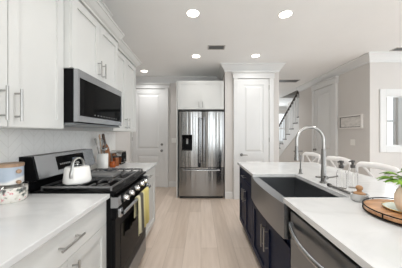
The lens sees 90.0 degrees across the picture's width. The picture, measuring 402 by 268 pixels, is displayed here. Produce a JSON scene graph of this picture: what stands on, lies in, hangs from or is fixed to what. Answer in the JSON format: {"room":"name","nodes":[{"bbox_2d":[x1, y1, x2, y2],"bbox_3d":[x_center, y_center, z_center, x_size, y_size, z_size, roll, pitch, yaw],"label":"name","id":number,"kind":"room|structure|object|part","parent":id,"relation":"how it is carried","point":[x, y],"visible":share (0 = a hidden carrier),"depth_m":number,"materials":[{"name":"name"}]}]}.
{"room":"kitchen","nodes":[
{"label":"kitchen","id":0,"kind":"room"},
{"bbox_2d":[26,127,129,162],"bbox_3d":[-1.327,-0.050,0.275,0.145,2.740,6.550,0,0,0],"label":"wall","id":1,"kind":"structure","parent":0,"point":[122,139],"depth_m":3.15,"materials":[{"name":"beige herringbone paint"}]},
{"bbox_2d":[0,0,63,128],"bbox_3d":[-1.060,-0.543,0.971,0.386,1.023,0.798,0,0,0],"label":"upper cabinet","id":2,"kind":"object","parent":1,"relation":"attached to","point":[31,31],"visible":1,"depth_m":1.13,"materials":[{"name":"white paint"}]},
{"bbox_3d":[-0.943,-0.497,0.773,0.020,0.922,0.392,0,0,0],"label":"door","id":3,"kind":"part","parent":2,"relation":"part of","materials":[{"name":"white paint"}]},
{"bbox_3d":[-0.913,-0.145,0.933,0.040,0.160,0.012,0,0,0],"label":"handle","id":4,"kind":"part","parent":2,"relation":"part of","materials":[{"name":"silver metal"}]},
{"bbox_3d":[-0.913,-0.145,1.008,0.040,0.160,0.012,0,0,0],"label":"handle","id":5,"kind":"part","parent":2,"relation":"part of","materials":[{"name":"silver metal"}]},
{"bbox_2d":[0,129,114,169],"bbox_3d":[-1.251,0.186,1.615,0.008,0.437,2.630,0,0,0],"label":"backsplash","id":6,"kind":"structure","parent":1,"relation":"attached to","point":[14,143],"depth_m":1.62,"materials":[{"name":"tile"}]},
{"bbox_2d":[64,0,124,89],"bbox_3d":[-1.037,-0.861,1.761,0.446,0.817,0.780,0,0,0],"label":"upper cabinet","id":7,"kind":"object","parent":1,"relation":"attached to","point":[92,37],"visible":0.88,"depth_m":1.62,"materials":[{"name":"white paint"}]},
{"bbox_3d":[-0.890,-0.707,1.562,0.020,0.502,0.372,0,0,0],"label":"door","id":8,"kind":"part","parent":7,"relation":"part of","materials":[{"name":"white paint"}]},
{"bbox_2d":[64,69,121,127],"bbox_3d":[-1.042,-0.256,1.750,0.405,0.382,0.755,0,0,0],"label":"microwave","id":9,"kind":"object","parent":7,"relation":"attached to","point":[89,102],"visible":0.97,"depth_m":1.53,"materials":[{"name":"silver metal"}]},
{"bbox_3d":[-1.052,-0.071,1.750,0.385,0.012,0.755,0,0,0],"label":"vent panel","id":10,"kind":"part","parent":9,"relation":"part of","materials":[{"name":"silver metal"}]},
{"bbox_3d":[-0.860,-0.555,1.714,0.040,0.130,0.012,0,0,0],"label":"handle","id":11,"kind":"part","parent":7,"relation":"part of","materials":[{"name":"silver metal"}]},
{"bbox_3d":[-1.031,-1.012,1.759,0.434,0.085,0.776,0,0,0],"label":"crown molding","id":12,"kind":"part","parent":7,"relation":"part of","materials":[{"name":"white paint"}]},
{"bbox_3d":[-0.860,-0.555,1.788,0.040,0.130,0.012,0,0,0],"label":"handle","id":13,"kind":"part","parent":7,"relation":"part of","materials":[{"name":"silver metal"}]},
{"bbox_3d":[-0.890,-0.707,1.940,0.020,0.502,0.372,0,0,0],"label":"door","id":14,"kind":"part","parent":7,"relation":"part of","materials":[{"name":"white paint"}]},
{"bbox_2d":[83,39,141,131],"bbox_3d":[-1.060,-0.536,2.538,0.386,1.008,0.811,0,0,0],"label":"upper cabinet","id":15,"kind":"object","parent":1,"relation":"attached to","point":[128,62],"visible":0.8,"depth_m":2.52,"materials":[{"name":"white paint"}]},
{"bbox_3d":[-0.943,-0.489,2.321,0.020,0.907,0.365,0,0,0],"label":"door","id":16,"kind":"part","parent":15,"relation":"part of","materials":[{"name":"white paint"}]},
{"bbox_3d":[-1.058,-0.998,2.538,0.381,0.085,0.811,0,0,0],"label":"crown molding","id":17,"kind":"part","parent":15,"relation":"part of","materials":[{"name":"white paint"}]},
{"bbox_3d":[-0.943,-0.489,2.691,0.020,0.907,0.365,0,0,0],"label":"door","id":18,"kind":"part","parent":15,"relation":"part of","materials":[{"name":"white paint"}]},
{"bbox_2d":[168,83,175,186],"bbox_3d":[-1.085,-0.050,5.085,3.150,2.740,0.130,0,0,0],"label":"wall","id":19,"kind":"structure","parent":0,"point":[172,87],"depth_m":5.02,"materials":[{"name":"beige paint"}]},
{"bbox_2d":[130,83,169,186],"bbox_3d":[-1.300,0.035,4.964,1.060,2.570,0.110,0,0,0],"label":"door","id":20,"kind":"structure","parent":19,"relation":"in","point":[149,142],"depth_m":4.98,"materials":[{"name":"white paint"}]},
{"bbox_2d":[169,181,175,186],"bbox_3d":[-0.653,1.250,5.013,0.293,0.140,0.015,0,0,0],"label":"baseboard","id":21,"kind":"structure","parent":19,"relation":"attached to","point":[171,183],"depth_m":5.01,"materials":[{"name":"white paint"}]},
{"bbox_2d":[136,76,219,82],"bbox_3d":[-1.085,-1.345,4.970,3.150,0.150,0.100,0,0,0],"label":"trim","id":22,"kind":"structure","parent":19,"relation":"attached to","point":[139,79],"depth_m":4.96,"materials":[{"name":"white paint"}]},
{"bbox_2d":[178,81,223,109],"bbox_3d":[-0.004,-0.802,4.550,0.955,0.595,0.920,0,0,0],"label":"upper cabinet","id":23,"kind":"object","parent":19,"relation":"attached to","point":[192,95],"visible":0.98,"depth_m":4.14,"materials":[{"name":"white paint"}]},
{"bbox_3d":[-0.242,-0.798,4.140,0.470,0.579,0.020,0,0,0],"label":"door","id":24,"kind":"part","parent":23,"relation":"part of","materials":[{"name":"white paint"}]},
{"bbox_3d":[0.233,-0.798,4.140,0.470,0.579,0.020,0,0,0],"label":"door","id":25,"kind":"part","parent":23,"relation":"part of","materials":[{"name":"white paint"}]},
{"bbox_2d":[138,187,260,267],"bbox_3d":[1.750,1.370,3.750,9.100,0.100,13.700,0,0,0],"label":"floor","id":26,"kind":"structure","parent":0,"point":[185,232],"depth_m":2.61,"materials":[{"name":"brown wood"}]},
{"bbox_2d":[10,201,105,267],"bbox_3d":[-0.923,0.878,0.972,0.635,0.884,0.800,0,0,0],"label":"base cabinet","id":27,"kind":"object","parent":26,"relation":"on","point":[82,244],"visible":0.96,"depth_m":1.04,"materials":[{"name":"white paint"}]},
{"bbox_2d":[0,194,109,267],"bbox_3d":[-0.933,0.421,0.966,0.626,0.030,0.811,0,0,0],"label":"countertop","id":28,"kind":"structure","parent":27,"relation":"on","point":[28,224],"depth_m":0.97,"materials":[{"name":"white stone"}]},
{"bbox_2d":[0,182,28,203],"bbox_3d":[-1.153,0.353,1.223,0.167,0.106,0.162,0,0,40],"label":"jar","id":29,"kind":"object","parent":28,"relation":"on","point":[15,193],"visible":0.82,"depth_m":1.19,"materials":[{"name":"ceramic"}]},
{"bbox_2d":[0,162,24,185],"bbox_3d":[-1.159,0.239,1.225,0.131,0.124,0.130,0,0,-27],"label":"canister","id":30,"kind":"object","parent":29,"relation":"on","point":[11,173],"visible":1,"depth_m":1.19,"materials":[{"name":"blue ceramic"}]},
{"bbox_3d":[-1.160,0.187,1.225,0.130,0.020,0.130,0,0,0],"label":"lid","id":31,"kind":"part","parent":30,"relation":"part of","materials":[{"name":"brown wood"}]},
{"bbox_3d":[-0.655,0.912,0.773,0.020,0.606,0.396,0,0,0],"label":"door","id":32,"kind":"part","parent":27,"relation":"part of","materials":[{"name":"white paint"}]},
{"bbox_3d":[-0.625,0.521,0.972,0.040,0.012,0.170,0,0,0],"label":"handle","id":33,"kind":"part","parent":27,"relation":"part of","materials":[{"name":"silver metal"}]},
{"bbox_3d":[-0.625,0.720,1.008,0.040,0.170,0.012,0,0,0],"label":"handle","id":34,"kind":"part","parent":27,"relation":"part of","materials":[{"name":"silver metal"}]},
{"bbox_3d":[-0.655,0.912,1.171,0.020,0.606,0.396,0,0,0],"label":"door","id":35,"kind":"part","parent":27,"relation":"part of","materials":[{"name":"white paint"}]},
{"bbox_2d":[19,149,150,267],"bbox_3d":[-0.884,0.738,1.752,0.722,1.164,0.758,0,0,0],"label":"range","id":36,"kind":"object","parent":26,"relation":"on","point":[125,248],"visible":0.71,"depth_m":1.51,"materials":[{"name":"black metal"}]},
{"bbox_2d":[62,157,91,184],"bbox_3d":[-0.926,0.266,1.515,0.189,0.193,0.232,0,0,0],"label":"kettle","id":37,"kind":"object","parent":36,"relation":"on","point":[74,174],"visible":1,"depth_m":1.44,"materials":[{"name":"white ceramic"}]},
{"bbox_3d":[-0.900,0.241,1.462,0.046,0.144,0.125,0,0,0],"label":"handle","id":38,"kind":"part","parent":37,"relation":"part of","materials":[{"name":"silver metal"}]},
{"bbox_2d":[32,171,145,194],"bbox_3d":[-0.868,0.405,1.752,0.574,0.021,0.757,0,0,0],"label":"cooktop","id":39,"kind":"object","parent":36,"relation":"in","point":[131,181],"depth_m":1.45,"materials":[{"name":"black metal"}]},
{"bbox_2d":[91,171,120,177],"bbox_3d":[-0.855,0.351,1.750,0.250,0.020,0.170,0,0,0],"label":"griddle","id":40,"kind":"object","parent":36,"relation":"on","point":[95,174],"visible":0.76,"depth_m":1.73,"materials":[{"name":"grey metal"}]},
{"bbox_3d":[-0.600,0.830,1.752,0.030,0.490,0.757,0,0,0],"label":"oven door","id":41,"kind":"part","parent":36,"relation":"part of","materials":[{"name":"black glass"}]},
{"bbox_3d":[-0.590,0.470,1.752,0.050,0.069,0.757,0,0,0],"label":"control panel","id":42,"kind":"part","parent":36,"relation":"part of","materials":[{"name":"black metal"}]},
{"bbox_3d":[-0.551,0.545,1.752,0.056,0.060,0.733,0,0,0],"label":"handle","id":43,"kind":"part","parent":36,"relation":"part of","materials":[{"name":"silver metal"}]},
{"bbox_3d":[-0.600,1.160,1.752,0.030,0.150,0.757,0,0,0],"label":"drawer","id":44,"kind":"part","parent":36,"relation":"part of","materials":[{"name":"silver metal"}]},
{"bbox_2d":[134,187,149,235],"bbox_3d":[-0.530,0.693,1.840,0.060,0.336,0.330,0,0,0],"label":"dish towel","id":45,"kind":"object","parent":36,"relation":"hanging from","point":[141,207],"visible":0.98,"depth_m":1.77,"materials":[{"name":"yellow fabric"}]},
{"bbox_2d":[144,167,154,236],"bbox_3d":[-0.923,0.878,2.486,0.635,0.884,0.700,0,0,0],"label":"base cabinet","id":46,"kind":"object","parent":26,"relation":"on","point":[151,173],"visible":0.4,"depth_m":2.67,"materials":[{"name":"white paint"}]},
{"bbox_2d":[92,163,156,171],"bbox_3d":[-0.933,0.421,2.492,0.626,0.030,0.716,0,0,0],"label":"countertop","id":47,"kind":"structure","parent":46,"relation":"on","point":[146,167],"depth_m":2.51,"materials":[{"name":"white stone"}]},
{"bbox_2d":[97,153,107,167],"bbox_3d":[-1.140,0.315,2.330,0.120,0.181,0.120,0,0,0],"label":"utensil crock","id":48,"kind":"object","parent":47,"relation":"on","point":[102,159],"visible":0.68,"depth_m":2.28,"materials":[{"name":"white ceramic"}]},
{"bbox_2d":[102,134,111,166],"bbox_3d":[-1.202,0.203,2.550,0.104,0.412,0.140,0,0,0],"label":"cutting board","id":49,"kind":"object","parent":47,"relation":"on","point":[103,135],"visible":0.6,"depth_m":2.55,"materials":[{"name":"brown wood"}]},
{"bbox_2d":[110,161,115,167],"bbox_3d":[-1.075,0.371,2.450,0.068,0.070,0.068,0,0,0],"label":"candle jar","id":50,"kind":"object","parent":47,"relation":"on","point":[112,163],"visible":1,"depth_m":2.42,"materials":[{"name":"orange glass"}]},
{"bbox_2d":[112,156,118,165],"bbox_3d":[-1.090,0.343,2.575,0.082,0.125,0.082,0,0,0],"label":"copper canister","id":51,"kind":"object","parent":47,"relation":"on","point":[115,158],"visible":0.78,"depth_m":2.54,"materials":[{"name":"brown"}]},
{"bbox_2d":[110,151,125,164],"bbox_3d":[-1.134,0.318,2.752,0.208,0.176,0.185,0,0,0],"label":"toaster","id":52,"kind":"object","parent":47,"relation":"on","point":[122,154],"visible":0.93,"depth_m":2.68,"materials":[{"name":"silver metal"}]},
{"bbox_3d":[-1.056,0.312,2.752,0.012,0.130,0.144,0,0,0],"label":"panel","id":53,"kind":"part","parent":52,"relation":"part of","materials":[{"name":"black ceramic"}]},
{"bbox_3d":[-0.655,0.522,2.486,0.020,0.167,0.694,0,0,0],"label":"drawer","id":54,"kind":"part","parent":46,"relation":"part of","materials":[{"name":"white paint"}]},
{"bbox_3d":[-0.655,0.912,2.486,0.020,0.606,0.694,0,0,0],"label":"door","id":55,"kind":"part","parent":46,"relation":"part of","materials":[{"name":"white paint"}]},
{"bbox_2d":[176,80,178,197],"bbox_3d":[-0.494,0.110,4.574,0.021,2.420,0.888,0,0,0],"label":"panel","id":56,"kind":"object","parent":26,"relation":"on","point":[177,110],"visible":0.43,"depth_m":4.14,"materials":[{"name":"white paint"}]},
{"bbox_2d":[179,110,223,197],"bbox_3d":[0.008,0.420,4.459,0.924,1.800,0.882,0,0,0],"label":"refrigerator","id":57,"kind":"object","parent":26,"relation":"on","point":[201,132],"visible":1,"depth_m":4.09,"materials":[{"name":"silver metal"}]},
{"bbox_3d":[-0.220,0.110,4.122,0.469,1.130,0.067,0,0,0],"label":"door","id":58,"kind":"part","parent":57,"relation":"part of","materials":[{"name":"silver metal"}]},
{"bbox_3d":[-0.024,0.120,4.061,0.026,0.921,0.075,0,0,0],"label":"handle","id":59,"kind":"part","parent":57,"relation":"part of","materials":[{"name":"silver metal"}]},
{"bbox_3d":[0.008,0.975,4.120,0.924,0.580,0.069,0,0,0],"label":"freezer drawer","id":60,"kind":"part","parent":57,"relation":"part of","materials":[{"name":"silver metal"}]},
{"bbox_3d":[0.008,0.730,4.057,0.742,0.024,0.078,0,0,0],"label":"handle","id":61,"kind":"part","parent":57,"relation":"part of","materials":[{"name":"silver metal"}]},
{"bbox_3d":[0.058,0.120,4.061,0.026,0.921,0.075,0,0,0],"label":"handle","id":62,"kind":"part","parent":57,"relation":"part of","materials":[{"name":"silver metal"}]},
{"bbox_3d":[0.245,0.110,4.122,0.450,1.130,0.067,0,0,0],"label":"door","id":63,"kind":"part","parent":57,"relation":"part of","materials":[{"name":"silver metal"}]},
{"bbox_2d":[240,167,252,247],"bbox_3d":[0.870,0.878,2.505,0.720,0.884,0.730,0,0,0],"label":"base cabinet","id":64,"kind":"object","parent":26,"relation":"on","point":[246,202],"visible":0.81,"depth_m":2.45,"materials":[{"name":"blue paint"}]},
{"bbox_3d":[0.560,0.922,2.687,0.020,0.586,0.360,0,0,0],"label":"door","id":65,"kind":"part","parent":64,"relation":"part of","materials":[{"name":"blue paint"}]},
{"bbox_3d":[0.560,0.532,2.505,0.020,0.187,0.724,0,0,0],"label":"drawer","id":66,"kind":"part","parent":64,"relation":"part of","materials":[{"name":"blue paint"}]},
{"bbox_3d":[0.560,0.922,2.323,0.020,0.586,0.360,0,0,0],"label":"door","id":67,"kind":"part","parent":64,"relation":"part of","materials":[{"name":"blue paint"}]},
{"bbox_2d":[253,202,290,267],"bbox_3d":[0.870,0.995,1.689,0.720,0.650,0.898,0,0,0],"label":"base cabinet","id":68,"kind":"object","parent":26,"relation":"on","point":[271,250],"visible":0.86,"depth_m":1.64,"materials":[{"name":"blue paint"}]},
{"bbox_3d":[0.560,0.962,1.913,0.020,0.507,0.444,0,0,0],"label":"door","id":69,"kind":"part","parent":68,"relation":"part of","materials":[{"name":"blue paint"}]},
{"bbox_3d":[0.530,0.870,1.726,0.040,0.190,0.012,0,0,0],"label":"handle","id":70,"kind":"part","parent":68,"relation":"part of","materials":[{"name":"silver metal"}]},
{"bbox_3d":[0.530,0.870,1.653,0.040,0.190,0.012,0,0,0],"label":"handle","id":71,"kind":"part","parent":68,"relation":"part of","materials":[{"name":"silver metal"}]},
{"bbox_3d":[0.560,0.962,1.465,0.020,0.507,0.444,0,0,0],"label":"door","id":72,"kind":"part","parent":68,"relation":"part of","materials":[{"name":"blue paint"}]},
{"bbox_2d":[279,91,298,161],"bbox_3d":[3.526,-0.235,7.126,0.857,3.110,4.088,0,0,0],"label":"staircase","id":73,"kind":"structure","parent":26,"relation":"on","point":[287,148],"depth_m":7.17,"materials":[{"name":"white paint"}]},
{"bbox_3d":[3.167,-0.743,7.511,0.072,2.095,3.176,0,0,0],"label":"handrail","id":74,"kind":"part","parent":73,"relation":"part of","materials":[{"name":"brown wood"}]},
{"bbox_2d":[302,152,319,162],"bbox_3d":[1.596,0.810,3.300,0.519,1.022,0.517,0,0,0],"label":"counter stool","id":75,"kind":"object","parent":26,"relation":"on","point":[307,154],"visible":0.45,"depth_m":3.31,"materials":[{"name":"white paint"}]},
{"bbox_2d":[288,211,361,267],"bbox_3d":[0.834,0.885,0.927,0.712,0.870,0.602,0,0,0],"label":"dishwasher","id":76,"kind":"object","parent":26,"relation":"on","point":[310,248],"visible":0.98,"depth_m":0.97,"materials":[{"name":"silver metal"}]},
{"bbox_3d":[0.513,0.551,0.927,0.070,0.041,0.584,0,0,0],"label":"handle","id":77,"kind":"part","parent":76,"relation":"part of","materials":[{"name":"silver metal"}]},
{"bbox_2d":[326,156,350,170],"bbox_3d":[1.596,0.810,2.660,0.519,1.022,0.517,0,0,0],"label":"counter stool","id":78,"kind":"object","parent":26,"relation":"on","point":[331,158],"visible":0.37,"depth_m":2.66,"materials":[{"name":"white paint"}]},
{"bbox_2d":[355,161,399,182],"bbox_3d":[1.596,0.810,2.080,0.519,1.022,0.517,0,0,0],"label":"counter stool","id":79,"kind":"object","parent":26,"relation":"on","point":[380,166],"visible":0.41,"depth_m":2.08,"materials":[{"name":"white paint"}]},
{"bbox_3d":[1.247,0.878,1.620,0.030,0.884,2.500,0,0,0],"label":"kitchen island","id":80,"kind":"object","parent":26,"relation":"on","visible":0},
{"bbox_2d":[237,162,401,267],"bbox_3d":[1.073,0.420,1.625,1.095,0.029,2.550,0,0,0],"label":"island countertop","id":81,"kind":"structure","parent":80,"relation":"on","point":[371,241],"depth_m":1.04,"materials":[{"name":"white stone"}]},
{"bbox_2d":[251,176,336,238],"bbox_3d":[0.729,0.546,1.659,0.467,0.220,0.810,0,0,0],"label":"farmhouse sink","id":82,"kind":"object","parent":81,"relation":"in","point":[267,193],"visible":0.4,"depth_m":1.65,"materials":[{"name":"silver metal"}]},
{"bbox_2d":[259,177,336,196],"bbox_3d":[0.770,0.538,1.659,0.384,0.204,0.775,0,0,0],"label":"basin","id":83,"kind":"object","parent":82,"relation":"in","point":[283,186],"depth_m":2.02,"materials":[{"name":"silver metal"}]},
{"bbox_2d":[294,154,302,173],"bbox_3d":[0.998,0.304,2.060,0.087,0.203,0.044,0,0,0],"label":"soap dispenser","id":84,"kind":"object","parent":81,"relation":"on","point":[300,169],"visible":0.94,"depth_m":2.05,"materials":[{"name":"grey metal"}]},
{"bbox_2d":[294,126,337,183],"bbox_3d":[0.940,0.168,1.661,0.332,0.475,0.088,0,0,0],"label":"faucet","id":85,"kind":"object","parent":81,"relation":"on","point":[323,176],"visible":1,"depth_m":1.66,"materials":[{"name":"grey metal"}]},
{"bbox_3d":[1.056,0.352,1.637,0.100,0.036,0.040,0,0,0],"label":"handle","id":86,"kind":"part","parent":85,"relation":"part of","materials":[{"name":"grey metal"}]},
{"bbox_2d":[327,183,349,194],"bbox_3d":[0.987,0.393,1.420,0.026,0.026,0.274,0,0,0],"label":"rack","id":87,"kind":"object","parent":81,"relation":"on","point":[328,184],"visible":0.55,"depth_m":1.44,"materials":[{"name":"grey metal"}]},
{"bbox_2d":[337,160,346,188],"bbox_3d":[1.052,0.301,1.505,0.062,0.208,0.062,0,0,0],"label":"pump bottle","id":88,"kind":"object","parent":81,"relation":"on","point":[341,162],"visible":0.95,"depth_m":1.50,"materials":[{"name":"clear glass"}]},
{"bbox_2d":[349,160,357,188],"bbox_3d":[1.148,0.301,1.520,0.062,0.208,0.062,0,0,0],"label":"pump bottle","id":89,"kind":"object","parent":81,"relation":"on","point":[352,165],"visible":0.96,"depth_m":1.51,"materials":[{"name":"clear glass"}]},
{"bbox_2d":[350,191,368,201],"bbox_3d":[0.965,0.384,1.225,0.092,0.044,0.092,0,0,0],"label":"soap dish","id":90,"kind":"object","parent":81,"relation":"on","point":[358,198],"visible":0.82,"depth_m":1.20,"materials":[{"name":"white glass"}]},
{"bbox_2d":[353,185,365,194],"bbox_3d":[0.965,0.355,1.225,0.062,0.087,0.062,0,0,0],"label":"scrub brush","id":91,"kind":"object","parent":90,"relation":"in","point":[359,188],"visible":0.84,"depth_m":1.21,"materials":[{"name":"brown wood"}]},
{"bbox_2d":[362,197,401,225],"bbox_3d":[1.040,0.387,0.975,0.404,0.037,0.404,0,0,0],"label":"serving tray","id":92,"kind":"object","parent":81,"relation":"on","point":[372,206],"visible":0.85,"depth_m":0.99,"materials":[{"name":"brown wood"}]},
{"bbox_2d":[381,202,401,212],"bbox_3d":[1.020,0.372,0.995,0.190,0.012,0.190,0,0,0],"label":"plate","id":93,"kind":"object","parent":92,"relation":"on","point":[389,205],"visible":0.77,"depth_m":1.03,"materials":[{"name":"grey ceramic"}]},
{"bbox_2d":[394,185,401,211],"bbox_3d":[1.005,0.314,0.955,0.128,0.118,0.128,0,0,0],"label":"vase","id":94,"kind":"object","parent":93,"relation":"on","point":[398,193],"visible":0.98,"depth_m":0.96,"materials":[{"name":"beige ceramic"}]},
{"bbox_2d":[376,168,401,187],"bbox_3d":[1.021,0.243,0.950,0.278,0.220,0.233,0,0,0],"label":"greenery","id":95,"kind":"object","parent":94,"relation":"in","point":[390,179],"visible":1,"depth_m":1.00,"materials":[{"name":"green plant"}]},
{"bbox_2d":[222,72,278,196],"bbox_3d":[1.042,-0.050,7.305,1.105,2.740,6.390,0,0,0],"label":"wall","id":96,"kind":"structure","parent":0,"point":[227,78],"depth_m":4.11,"materials":[{"name":"beige paint"}]},
{"bbox_2d":[225,192,232,198],"bbox_3d":[0.575,1.250,4.103,0.170,0.140,0.015,0,0,0],"label":"baseboard","id":97,"kind":"structure","parent":96,"relation":"attached to","point":[228,195],"depth_m":4.09,"materials":[{"name":"white paint"}]},
{"bbox_2d":[217,63,285,80],"bbox_3d":[1.042,-1.345,7.255,1.305,0.150,6.490,0,0,0],"label":"trim","id":98,"kind":"structure","parent":96,"relation":"attached to","point":[224,67],"depth_m":4.06,"materials":[{"name":"white paint"}]},
{"bbox_2d":[231,71,275,198],"bbox_3d":[1.063,0.030,4.059,0.886,2.580,0.101,0,0,0],"label":"door","id":99,"kind":"structure","parent":96,"relation":"in","point":[253,91],"depth_m":4.07,"materials":[{"name":"white paint"}]},
{"bbox_2d":[102,0,401,106],"bbox_3d":[1.750,-1.480,3.750,9.100,0.120,13.700,0,0,0],"label":"ceiling","id":100,"kind":"structure","parent":0,"point":[319,37],"depth_m":2.84,"materials":[{"name":"paint"}]},
{"bbox_2d":[186,9,199,16],"bbox_3d":[-0.094,-1.417,2.360,0.164,0.005,0.164,0,0,0],"label":"recessed light","id":101,"kind":"object","parent":100,"relation":"in","point":[191,12],"visible":1,"depth_m":2.36,"materials":[{"name":"white paint"}]},
{"bbox_2d":[208,45,224,49],"bbox_3d":[0.250,-1.416,3.290,0.280,0.006,0.160,0,0,0],"label":"ceiling vent","id":102,"kind":"object","parent":100,"relation":"in","point":[210,47],"visible":1,"depth_m":3.29,"materials":[{"name":"grey metal"}]},
{"bbox_2d":[278,10,292,17],"bbox_3d":[1.000,-1.417,2.380,0.164,0.005,0.164,0,0,0],"label":"recessed light","id":103,"kind":"object","parent":100,"relation":"in","point":[286,13],"visible":1,"depth_m":2.38,"materials":[{"name":"white paint"}]},
{"bbox_2d":[279,80,298,81],"bbox_3d":[2.320,-1.416,5.380,0.560,0.006,0.260,0,0,0],"label":"ceiling vent","id":104,"kind":"object","parent":100,"relation":"in","point":[279,80],"visible":0.67,"depth_m":5.31,"materials":[{"name":"grey metal"}]},
{"bbox_2d":[390,47,401,50],"bbox_3d":[3.420,-1.416,3.360,0.420,0.006,0.140,0,0,0],"label":"ceiling vent","id":105,"kind":"object","parent":100,"relation":"in","point":[397,48],"visible":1,"depth_m":3.36,"materials":[{"name":"grey metal"}]},
{"bbox_2d":[279,110,287,146],"bbox_3d":[3.348,-0.050,9.850,3.505,2.740,1.500,0,0,0],"label":"wall","id":106,"kind":"structure","parent":0,"point":[280,111],"depth_m":10.50,"materials":[{"name":"beige paint"}]},
{"bbox_2d":[299,65,363,174],"bbox_3d":[3.060,-0.050,4.920,0.120,2.740,2.460,0,0,0],"label":"wall","id":107,"kind":"structure","parent":0,"point":[351,83],"depth_m":4.14,"materials":[{"name":"beige paint"}]},
{"bbox_2d":[310,75,338,167],"bbox_3d":[2.944,0.025,4.865,0.110,2.590,1.030,0,0,0],"label":"door","id":108,"kind":"structure","parent":107,"relation":"in","point":[324,93],"depth_m":4.74,"materials":[{"name":"white paint"}]},
{"bbox_2d":[339,114,362,128],"bbox_3d":[2.981,-0.240,4.020,0.035,0.270,0.620,0,0,0],"label":"framed picture","id":109,"kind":"object","parent":107,"relation":"attached to","point":[355,121],"visible":1,"depth_m":3.98,"materials":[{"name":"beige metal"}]},
{"bbox_2d":[341,116,359,126],"bbox_3d":[2.989,-0.240,4.020,0.014,0.214,0.564,0,0,0],"label":"print","id":110,"kind":"object","parent":109,"relation":"attached to","point":[346,121],"depth_m":4.01},
{"bbox_2d":[350,139,354,144],"bbox_3d":[2.994,0.165,3.970,0.010,0.116,0.116,0,0,0],"label":"light switch","id":111,"kind":"object","parent":107,"relation":"attached to","point":[352,141],"visible":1,"depth_m":3.97,"materials":[{"name":"white plastic"}]},
{"bbox_2d":[288,98,386,144],"bbox_3d":[3.565,-0.980,6.765,0.890,4.600,4.870,0,0,0],"label":"wall","id":112,"kind":"structure","parent":0,"point":[289,103],"depth_m":8.33,"materials":[{"name":"beige paint"}]},
{"bbox_2d":[364,62,401,179],"bbox_3d":[4.600,-0.050,3.630,3.200,2.740,0.120,0,0,0],"label":"wall","id":113,"kind":"structure","parent":0,"point":[377,75],"depth_m":3.57,"materials":[{"name":"beige paint"}]},
{"bbox_2d":[296,52,401,91],"bbox_3d":[4.550,-1.345,4.810,3.300,0.150,2.680,0,0,0],"label":"trim","id":114,"kind":"structure","parent":113,"relation":"attached to","point":[368,57],"depth_m":3.79,"materials":[{"name":"white paint"}]},
{"bbox_2d":[379,89,401,151],"bbox_3d":[4.086,-0.235,3.619,1.838,1.120,0.142,0,0,0],"label":"window","id":115,"kind":"structure","parent":113,"relation":"in","point":[383,93],"depth_m":3.55,"materials":[{"name":"white paint"}]},
{"bbox_2d":[396,98,397,144],"bbox_3d":[5.105,-0.050,6.060,2.190,2.740,0.120,0,0,0],"label":"wall","id":116,"kind":"structure","parent":0,"point":[396,98],"depth_m":6.03,"materials":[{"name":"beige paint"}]},
{"bbox_2d":[387,98,401,144],"bbox_3d":[5.440,-0.230,6.045,1.080,2.100,0.130,0,0,0],"label":"window","id":117,"kind":"structure","parent":116,"relation":"in","point":[394,99],"depth_m":5.98,"materials":[{"name":"white paint"}]},
{"bbox_3d":[5.440,-0.230,6.085,0.880,1.900,0.050,0,0,0],"label":"frame","id":118,"kind":"part","parent":117,"relation":"part of","materials":[{"name":"white paint"}]},
{"bbox_3d":[5.440,-0.230,5.990,1.080,2.100,0.020,0,0,0],"label":"casing","id":119,"kind":"part","parent":117,"relation":"part of","materials":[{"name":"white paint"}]}
]}

